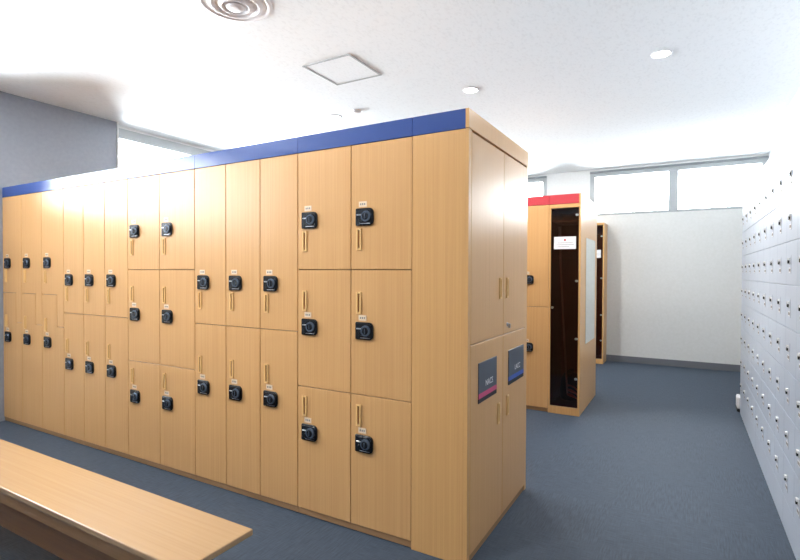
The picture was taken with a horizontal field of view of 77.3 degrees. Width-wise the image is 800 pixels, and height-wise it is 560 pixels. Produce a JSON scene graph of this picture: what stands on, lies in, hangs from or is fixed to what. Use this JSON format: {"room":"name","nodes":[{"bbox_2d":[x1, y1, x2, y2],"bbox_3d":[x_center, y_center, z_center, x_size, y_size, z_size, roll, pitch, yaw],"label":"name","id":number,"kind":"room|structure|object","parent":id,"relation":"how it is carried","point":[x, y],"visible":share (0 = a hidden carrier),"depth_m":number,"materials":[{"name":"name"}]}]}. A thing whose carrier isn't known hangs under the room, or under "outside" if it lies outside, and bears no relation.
{"room":"changing room","nodes":[
{"label":"changing room","id":0,"kind":"room"},
{"bbox_2d":[0,91,116,421],"bbox_3d":[-3.458,-0.212,4.800,0.100,2.960,1.455,1,1,30],"label":"wall pier","id":1,"kind":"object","parent":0,"point":[40,141],"visible":0.33,"depth_m":4.77,"materials":[{"name":"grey paint"}]},
{"bbox_2d":[119,125,214,151],"bbox_3d":[-3.274,-0.220,5.341,0.120,2.960,10.557,1,1,30],"label":"wall","id":2,"kind":"structure","parent":0,"point":[121,127],"depth_m":5.99,"materials":[{"name":"white paint"}]},
{"bbox_2d":[117,122,118,167],"bbox_3d":[-3.042,-1.270,5.395,0.015,0.860,0.015,1,1,30],"label":"trim","id":3,"kind":"structure","parent":2,"relation":"attached to","point":[117,122],"depth_m":5.39,"materials":[{"name":"white paint"}]},
{"bbox_2d":[119,128,210,155],"bbox_3d":[-2.364,-1.347,6.873,0.095,0.685,3.255,1,1,30],"label":"window","id":4,"kind":"structure","parent":2,"relation":"in","point":[124,135],"depth_m":5.92,"materials":[{"name":"white glass"}]},
{"bbox_2d":[0,361,795,559],"bbox_3d":[-0.480,1.343,3.820,6.874,0.100,11.057,1,1,30],"label":"floor","id":5,"kind":"structure","parent":0,"point":[661,463],"depth_m":3.11,"materials":[{"name":"blue carpet"}]},
{"bbox_2d":[2,177,65,438],"bbox_3d":[-2.899,0.222,4.652,1.019,2.100,0.978,1,1,30],"label":"lockers","id":6,"kind":"object","parent":5,"relation":"on","point":[33,233],"visible":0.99,"depth_m":4.23,"materials":[{"name":"brown wood"}]},
{"bbox_2d":[63,166,130,458],"bbox_3d":[-2.084,0.232,4.185,0.857,2.100,0.978,1,1,30],"label":"lockers","id":7,"kind":"object","parent":5,"relation":"on","point":[95,204],"visible":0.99,"depth_m":3.77,"materials":[{"name":"brown wood"}]},
{"bbox_2d":[0,439,252,559],"bbox_3d":[-1.627,1.103,2.277,2.350,0.420,0.295,1,1,30],"label":"bench","id":8,"kind":"object","parent":5,"relation":"on","point":[71,512],"visible":1,"depth_m":1.97,"materials":[{"name":"brown wood"}]},
{"bbox_2d":[127,155,196,479],"bbox_3d":[-1.401,0.240,3.794,0.717,2.100,0.978,1,1,30],"label":"lockers","id":9,"kind":"object","parent":5,"relation":"on","point":[161,194],"visible":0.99,"depth_m":3.38,"materials":[{"name":"brown wood"}]},
{"bbox_2d":[194,137,299,511],"bbox_3d":[-0.715,0.248,3.401,0.862,2.100,0.978,1,1,30],"label":"lockers","id":10,"kind":"object","parent":5,"relation":"on","point":[246,197],"visible":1,"depth_m":2.98,"materials":[{"name":"brown wood"}]},
{"bbox_2d":[298,118,412,546],"bbox_3d":[-0.027,0.257,3.008,0.721,2.100,0.978,1,1,30],"label":"lockers","id":11,"kind":"object","parent":5,"relation":"on","point":[355,183],"visible":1,"depth_m":2.59,"materials":[{"name":"brown wood"}]},
{"bbox_2d":[411,108,527,559],"bbox_3d":[0.434,0.262,2.773,0.311,2.100,0.975,1,1,30],"label":"tall cabinet","id":12,"kind":"object","parent":5,"relation":"on","point":[470,184],"visible":1,"depth_m":2.39,"materials":[{"name":"brown wood"}]},
{"bbox_2d":[526,195,549,411],"bbox_3d":[1.293,0.224,5.455,0.857,2.100,0.978,1,1,30],"label":"lockers","id":13,"kind":"object","parent":5,"relation":"on","point":[538,206],"visible":0.13,"depth_m":4.89,"materials":[{"name":"brown wood"}]},
{"bbox_2d":[548,193,596,416],"bbox_3d":[1.803,0.230,5.183,0.296,2.100,0.983,1,1,30],"label":"tall cabinet","id":14,"kind":"object","parent":5,"relation":"on","point":[576,214],"visible":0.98,"depth_m":5.05,"materials":[{"name":"brown wood"}]},
{"bbox_2d":[558,227,567,393],"bbox_3d":[1.602,0.304,4.905,0.157,1.641,0.028,0,1,-33],"label":"pole","id":15,"kind":"object","parent":14,"relation":"in","point":[559,228],"visible":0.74,"depth_m":4.90,"materials":[{"name":"brown"}]},
{"bbox_2d":[552,219,578,225],"bbox_3d":[1.703,-0.571,4.995,0.254,0.012,0.450,1,1,30],"label":"shelf","id":16,"kind":"object","parent":14,"relation":"attached to","point":[555,222],"depth_m":4.92,"materials":[{"name":"brown wood"}]},
{"bbox_2d":[560,368,577,400],"bbox_3d":[1.731,1.056,5.087,0.200,0.299,0.200,1,1,30],"label":"canister","id":17,"kind":"object","parent":14,"relation":"in","point":[571,375],"visible":0.77,"depth_m":5.02,"materials":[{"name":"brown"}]},
{"bbox_2d":[567,384,577,399],"bbox_3d":[1.688,1.113,4.882,0.116,0.186,0.126,1,1,30],"label":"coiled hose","id":18,"kind":"object","parent":14,"relation":"in","point":[568,385],"visible":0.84,"depth_m":4.87,"materials":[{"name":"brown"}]},
{"bbox_2d":[585,238,594,343],"bbox_3d":[1.968,0.106,5.175,0.004,1.050,0.550,1,1,30],"label":"mirror","id":19,"kind":"object","parent":14,"relation":"attached to","point":[589,242],"depth_m":5.14,"materials":[{"name":"clear glass"}]},
{"bbox_2d":[596,223,607,363],"bbox_3d":[2.976,0.197,7.637,0.290,2.100,0.368,1,1,30],"label":"tall cabinet","id":20,"kind":"object","parent":5,"relation":"on","point":[602,228],"visible":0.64,"depth_m":7.72,"materials":[{"name":"brown wood"}]},
{"bbox_2d":[735,394,739,411],"bbox_3d":[3.381,1.217,4.949,0.096,0.145,0.185,1,1,30],"label":"shoe","id":21,"kind":"object","parent":5,"relation":"on","point":[737,405],"visible":0.44,"depth_m":4.90,"materials":[{"name":"white"}]},
{"bbox_2d":[740,174,759,450],"bbox_3d":[3.189,0.245,4.184,0.480,2.110,1.239,1,1,30],"label":"lockers","id":22,"kind":"object","parent":5,"relation":"on","point":[749,265],"visible":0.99,"depth_m":4.19,"materials":[{"name":"grey metal"}]},
{"bbox_2d":[755,132,788,523],"bbox_3d":[2.573,0.259,3.108,0.480,2.110,1.239,1,1,30],"label":"lockers","id":23,"kind":"object","parent":5,"relation":"on","point":[773,177],"visible":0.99,"depth_m":3.09,"materials":[{"name":"grey metal"}]},
{"bbox_2d":[783,117,799,559],"bbox_3d":[1.957,0.274,2.032,0.480,2.110,1.239,1,1,30],"label":"lockers","id":24,"kind":"object","parent":5,"relation":"on","point":[791,457],"visible":1,"depth_m":2.49,"materials":[{"name":"grey metal"}]},
{"bbox_2d":[0,0,799,175],"bbox_3d":[-0.470,-1.716,3.774,6.874,0.100,11.057,1,1,30],"label":"ceiling","id":25,"kind":"structure","parent":0,"point":[579,83],"depth_m":3.92,"materials":[{"name":"white paint"}]},
{"bbox_2d":[198,0,272,21],"bbox_3d":[-0.986,-1.639,3.000,0.430,0.035,0.430,1,1,30],"label":"ceiling vent","id":26,"kind":"object","parent":25,"relation":"in","point":[233,10],"visible":1,"depth_m":3.03,"materials":[{"name":"white metal"}]},
{"bbox_2d":[328,115,341,119],"bbox_3d":[-0.675,-1.686,5.184,0.144,0.006,0.144,1,1,30],"label":"recessed light","id":27,"kind":"object","parent":25,"relation":"in","point":[335,117],"visible":1,"depth_m":5.19,"materials":[{"name":"white plastic"}]},
{"bbox_2d":[302,54,381,84],"bbox_3d":[-0.455,-1.667,3.987,0.450,0.006,0.450,1,1,30],"label":"access hatch","id":28,"kind":"object","parent":25,"relation":"attached to","point":[343,69],"visible":1,"depth_m":3.96,"materials":[{"name":"grey metal"}]},
{"bbox_2d":[352,109,361,113],"bbox_3d":[-0.431,-1.674,4.987,0.100,0.022,0.100,1,1,30],"label":"smoke detector","id":29,"kind":"object","parent":25,"relation":"attached to","point":[355,111],"visible":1,"depth_m":4.96,"materials":[{"name":"white plastic"}]},
{"bbox_2d":[463,87,478,93],"bbox_3d":[0.625,-1.669,4.405,0.144,0.006,0.144,1,1,30],"label":"recessed light","id":30,"kind":"object","parent":25,"relation":"in","point":[469,90],"visible":1,"depth_m":4.40,"materials":[{"name":"white plastic"}]},
{"bbox_2d":[651,49,672,58],"bbox_3d":[1.918,-1.654,3.665,0.144,0.006,0.144,1,1,30],"label":"recessed light","id":31,"kind":"object","parent":25,"relation":"in","point":[659,54],"visible":1,"depth_m":3.66,"materials":[{"name":"white plastic"}]},
{"bbox_2d":[528,154,768,364],"bbox_3d":[2.196,-0.247,8.361,6.774,2.960,0.120,1,1,30],"label":"wall","id":32,"kind":"structure","parent":0,"point":[674,279],"depth_m":7.28,"materials":[{"name":"paint"}]},
{"bbox_2d":[528,176,546,195],"bbox_3d":[1.292,-1.365,8.829,2.570,0.685,0.120,1,1,30],"label":"window","id":33,"kind":"structure","parent":32,"relation":"in","point":[541,179],"depth_m":8.19,"materials":[{"name":"grey metal"}]},
{"bbox_2d":[606,354,740,371],"bbox_3d":[2.233,1.187,8.283,6.200,0.095,0.012,1,1,30],"label":"baseboard","id":34,"kind":"structure","parent":32,"relation":"attached to","point":[642,360],"depth_m":7.26,"materials":[{"name":"grey"}]},
{"bbox_2d":[590,156,768,215],"bbox_3d":[3.970,-1.332,7.297,2.260,0.685,0.120,1,1,30],"label":"window","id":35,"kind":"structure","parent":32,"relation":"in","point":[673,169],"depth_m":7.26,"materials":[{"name":"grey metal"}]},
{"bbox_2d":[769,129,785,157],"bbox_3d":[2.362,-0.151,2.116,0.120,2.960,10.557,1,1,30],"label":"wall","id":36,"kind":"structure","parent":0,"point":[783,135],"depth_m":6.04,"materials":[{"name":"paint"}]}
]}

